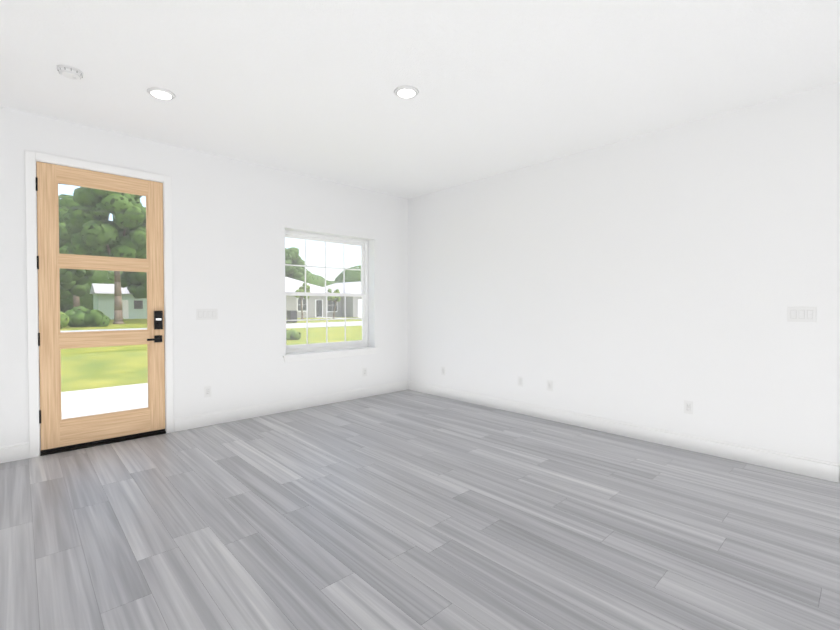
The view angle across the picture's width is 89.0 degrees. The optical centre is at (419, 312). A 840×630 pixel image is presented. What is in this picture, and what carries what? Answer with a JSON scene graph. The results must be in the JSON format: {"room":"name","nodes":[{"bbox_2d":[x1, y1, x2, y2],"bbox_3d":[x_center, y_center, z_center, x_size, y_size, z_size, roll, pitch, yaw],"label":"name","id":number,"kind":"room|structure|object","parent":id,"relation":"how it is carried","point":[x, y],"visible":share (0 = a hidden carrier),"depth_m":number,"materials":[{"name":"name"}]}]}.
{"room":"empty living room","nodes":[
{"label":"empty living room","id":0,"kind":"room"},
{"bbox_2d":[0,106,407,445],"bbox_3d":[-3.357,0.284,3.576,8.985,3.845,0.240,-1,1,-43],"label":"wall","id":1,"kind":"structure","parent":0,"point":[233,220],"depth_m":4.62,"materials":[{"name":"white paint"}]},
{"bbox_2d":[25,150,173,457],"bbox_3d":[-2.925,-0.066,3.965,1.064,2.532,0.256,-1,1,-43],"label":"door frame","id":2,"kind":"structure","parent":1,"relation":"attached to","point":[31,157],"depth_m":3.57,"materials":[{"name":"white"}]},
{"bbox_2d":[35,161,164,452],"bbox_3d":[-2.849,-0.041,3.879,0.930,2.436,0.105,-1,1,-43],"label":"front door","id":3,"kind":"structure","parent":1,"relation":"in","point":[57,432],"depth_m":3.82,"materials":[{"name":"brown wood"}]},
{"bbox_2d":[40,431,165,455],"bbox_3d":[-2.937,1.182,3.999,0.926,0.034,0.282,-1,1,-43],"label":"door threshold sill","id":4,"kind":"structure","parent":1,"relation":"attached to","point":[98,444],"depth_m":3.86,"materials":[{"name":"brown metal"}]},
{"bbox_2d":[0,381,407,463],"bbox_3d":[-3.270,1.140,3.498,8.505,0.135,0.014,-1,1,-43],"label":"baseboard","id":5,"kind":"structure","parent":1,"relation":"attached to","point":[13,452],"depth_m":4.84,"materials":[{"name":"white wood"}]},
{"bbox_2d":[196,309,217,319],"bbox_3d":[-2.225,0.025,4.465,0.206,0.107,0.010,-1,1,-43],"label":"light switch","id":6,"kind":"object","parent":1,"relation":"attached to","point":[206,314],"visible":1,"depth_m":4.46,"materials":[{"name":"white plastic"}]},
{"bbox_2d":[204,386,210,397],"bbox_3d":[-2.224,0.833,4.480,0.070,0.114,0.008,-1,1,-43],"label":"electrical outlet","id":7,"kind":"object","parent":1,"relation":"attached to","point":[207,391],"visible":1,"depth_m":4.48,"materials":[{"name":"white plastic"}]},
{"bbox_2d":[285,230,367,352],"bbox_3d":[-1.242,-0.254,5.649,1.318,1.508,0.075,-1,1,-43],"label":"window","id":8,"kind":"structure","parent":1,"relation":"in","point":[330,345],"depth_m":5.69,"materials":[{"name":"white plastic"}]},
{"bbox_2d":[283,347,378,362],"bbox_3d":[-1.152,0.543,5.567,1.400,0.089,0.196,-1,1,-43],"label":"window sill","id":9,"kind":"structure","parent":1,"relation":"attached to","point":[309,355],"depth_m":5.45,"materials":[{"name":"white"}]},
{"bbox_2d":[363,368,366,375],"bbox_3d":[-0.756,0.821,5.861,0.070,0.114,0.008,-1,1,-43],"label":"electrical outlet","id":10,"kind":"object","parent":1,"relation":"attached to","point":[364,371],"visible":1,"depth_m":5.86,"materials":[{"name":"white plastic"}]},
{"bbox_2d":[0,390,839,629],"bbox_3d":[0.041,1.327,-0.020,8.985,0.120,10.160,-1,1,-43],"label":"floor","id":11,"kind":"structure","parent":0,"point":[407,510],"depth_m":2.40,"materials":[{"name":"laminate"}]},
{"bbox_2d":[0,0,839,198],"bbox_3d":[0.041,-1.637,-0.070,8.985,0.120,10.160,-1,1,-43],"label":"ceiling","id":12,"kind":"structure","parent":0,"point":[305,87],"depth_m":2.90,"materials":[{"name":"white paint"}]},
{"bbox_2d":[57,65,82,79],"bbox_3d":[-2.354,-1.605,2.878,0.140,0.043,0.140,-1,1,-43],"label":"smoke detector","id":13,"kind":"object","parent":12,"relation":"attached to","point":[70,72],"visible":1,"depth_m":2.85,"materials":[{"name":"white plastic"}]},
{"bbox_2d":[147,87,175,99],"bbox_3d":[-1.931,-1.626,3.192,0.184,0.012,0.184,-1,1,-43],"label":"recessed light","id":14,"kind":"object","parent":12,"relation":"in","point":[161,93],"visible":1,"depth_m":3.17,"materials":[{"name":"white plastic"}]},
{"bbox_2d":[394,86,418,97],"bbox_3d":[-0.101,-1.626,3.169,0.184,0.012,0.184,-1,1,-43],"label":"recessed light","id":15,"kind":"object","parent":12,"relation":"in","point":[406,91],"visible":1,"depth_m":3.15,"materials":[{"name":"white plastic"}]},
{"bbox_2d":[408,82,839,482],"bbox_3d":[3.226,-0.206,2.950,0.240,2.845,9.680,-1,1,-43],"label":"wall","id":16,"kind":"structure","parent":0,"point":[655,279],"depth_m":3.88,"materials":[{"name":"white paint"}]},
{"bbox_2d":[441,366,444,374],"bbox_3d":[0.321,0.807,5.875,0.008,0.114,0.070,-1,1,-43],"label":"electrical outlet","id":17,"kind":"object","parent":16,"relation":"attached to","point":[442,370],"visible":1,"depth_m":5.88,"materials":[{"name":"white plastic"}]},
{"bbox_2d":[518,376,522,386],"bbox_3d":[1.167,0.806,4.975,0.008,0.114,0.070,-1,1,-43],"label":"electrical outlet","id":18,"kind":"object","parent":16,"relation":"attached to","point":[520,381],"visible":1,"depth_m":4.97,"materials":[{"name":"white plastic"}]},
{"bbox_2d":[547,380,552,390],"bbox_3d":[1.426,0.807,4.700,0.008,0.114,0.070,-1,1,-43],"label":"electrical outlet","id":19,"kind":"object","parent":16,"relation":"attached to","point":[549,385],"visible":1,"depth_m":4.70,"materials":[{"name":"white plastic"}]},
{"bbox_2d":[408,381,839,482],"bbox_3d":[1.407,1.120,4.721,0.014,0.135,4.611,-1,1,-43],"label":"baseboard","id":20,"kind":"structure","parent":16,"relation":"attached to","point":[816,468],"depth_m":3.88,"materials":[{"name":"white wood"}]},
{"bbox_2d":[684,400,692,413],"bbox_3d":[2.341,0.829,3.727,0.008,0.114,0.070,-1,1,-43],"label":"electrical outlet","id":21,"kind":"object","parent":16,"relation":"attached to","point":[688,407],"visible":1,"depth_m":3.73,"materials":[{"name":"white plastic"}]},
{"bbox_2d":[787,307,816,321],"bbox_3d":[2.841,0.016,3.181,0.010,0.114,0.162,-1,1,-43],"label":"light switch","id":22,"kind":"object","parent":16,"relation":"attached to","point":[801,314],"visible":1,"depth_m":3.18,"materials":[{"name":"white plastic"}]},
{"label":"outside","id":23,"kind":"structure","parent":0,"visible":0},
{"bbox_2d":[61,383,147,418],"bbox_3d":[-4.308,1.329,5.185,3.900,0.200,3.378,-1,1,-43],"label":"porch","id":24,"kind":"object","parent":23,"point":[116,398],"depth_m":5.89,"materials":[{"name":"concrete"}]},
{"bbox_2d":[60,253,360,312],"bbox_3d":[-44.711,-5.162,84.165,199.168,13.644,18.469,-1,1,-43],"label":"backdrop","id":25,"kind":"structure","parent":23,"point":[87,298],"depth_m":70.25,"materials":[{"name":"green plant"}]},
{"bbox_2d":[60,317,361,391],"bbox_3d":[-37.578,0.989,40.048,300.000,0.300,230.000,-1,1,-43],"label":"ground","id":26,"kind":"structure","parent":23,"point":[97,354],"depth_m":12.34,"materials":[{"name":"green plant"}]},
{"bbox_2d":[60,311,68,328],"bbox_3d":[-23.200,0.576,27.012,1.606,1.269,1.580,-1,1,-43],"label":"bush","id":27,"kind":"object","parent":26,"relation":"on","point":[63,317],"depth_m":27.06,"materials":[{"name":"green plant"}]},
{"bbox_2d":[59,222,85,283],"bbox_3d":[-30.566,-3.223,35.005,5.145,8.409,5.387,-1,1,-43],"label":"oak tree","id":28,"kind":"object","parent":26,"relation":"on","point":[69,275],"depth_m":34.81,"materials":[{"name":"green plant"}]},
{"bbox_2d":[58,194,93,308],"bbox_3d":[-40.031,-6.270,50.038,8.192,14.002,8.564,-1,1,-43],"label":"tree","id":29,"kind":"object","parent":26,"relation":"on","point":[63,203],"depth_m":47.39,"materials":[{"name":"green plant"}]},
{"bbox_2d":[60,246,94,298],"bbox_3d":[-34.568,-2.818,40.936,5.618,7.386,5.650,-1,1,-43],"label":"tree","id":30,"kind":"object","parent":26,"relation":"on","point":[73,289],"depth_m":41.24,"materials":[{"name":"green plant"}]},
{"bbox_2d":[64,306,109,326],"bbox_3d":[-23.175,0.382,29.610,2.666,1.661,2.308,-1,1,-43],"label":"bush","id":31,"kind":"object","parent":26,"relation":"on","point":[97,317],"depth_m":29.11,"materials":[{"name":"green plant"}]},
{"bbox_2d":[58,183,145,214],"bbox_3d":[-15.315,-4.106,32.345,98.200,10.250,0.320,-1,1,-43],"label":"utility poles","id":32,"kind":"object","parent":26,"relation":"on","point":[96,210],"depth_m":27.22,"materials":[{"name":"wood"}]},
{"bbox_2d":[63,187,145,323],"bbox_3d":[-24.088,-4.694,33.906,6.366,11.376,6.320,-1,1,-43],"label":"oak tree","id":33,"kind":"object","parent":26,"relation":"on","point":[134,201],"depth_m":32.25,"materials":[{"name":"green plant"}]},
{"bbox_2d":[90,283,146,318],"bbox_3d":[-32.938,-1.181,47.121,5.100,3.800,4.600,-1,1,-43],"label":"shed","id":34,"kind":"object","parent":26,"relation":"on","point":[131,307],"depth_m":45.66,"materials":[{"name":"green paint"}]},
{"bbox_2d":[120,271,146,298],"bbox_3d":[-27.079,-2.993,43.106,5.915,7.672,5.935,-1,1,-43],"label":"tree","id":35,"kind":"object","parent":26,"relation":"on","point":[128,279],"depth_m":40.92,"materials":[{"name":"green plant"}]},
{"bbox_2d":[286,310,296,322],"bbox_3d":[-10.630,0.387,35.468,0.660,1.060,0.780,-1,1,-43],"label":"wheelie bin","id":36,"kind":"object","parent":26,"relation":"on","point":[292,313],"depth_m":35.26,"materials":[{"name":"black plastic"}]},
{"bbox_2d":[286,329,300,339],"bbox_3d":[-5.593,1.000,18.663,0.714,0.565,0.718,-1,1,-43],"label":"bush","id":37,"kind":"object","parent":26,"relation":"on","point":[289,335],"depth_m":18.46,"materials":[{"name":"green plant"}]},
{"bbox_2d":[285,247,306,281],"bbox_3d":[-21.080,-4.925,67.727,7.257,10.704,7.221,-1,1,-43],"label":"tree","id":38,"kind":"object","parent":26,"relation":"on","point":[300,273],"depth_m":66.23,"materials":[{"name":"green plant"}]},
{"bbox_2d":[295,283,309,318],"bbox_3d":[-12.158,-1.123,44.063,1.698,3.892,1.660,-1,1,-43],"label":"tree","id":39,"kind":"object","parent":26,"relation":"on","point":[301,288],"depth_m":43.83,"materials":[{"name":"green plant"}]},
{"bbox_2d":[285,277,361,317],"bbox_3d":[-14.968,-1.963,54.057,21.100,5.130,13.400,-1,1,-43],"label":"neighbouring house","id":40,"kind":"structure","parent":26,"relation":"on","point":[353,302],"depth_m":52.17,"materials":[{"name":"grey paint"}]},
{"bbox_2d":[327,289,340,318],"bbox_3d":[-9.137,-0.870,45.423,1.476,3.343,1.457,-1,1,-43],"label":"tree","id":41,"kind":"object","parent":26,"relation":"on","point":[338,298],"depth_m":45.21,"materials":[{"name":"green plant"}]},
{"bbox_2d":[60,321,361,331],"bbox_3d":[-19.936,1.172,21.291,300.000,0.070,6.500,-1,1,-43],"label":"ground","id":42,"kind":"structure","parent":23,"point":[311,325],"depth_m":31.16,"materials":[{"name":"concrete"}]}
]}

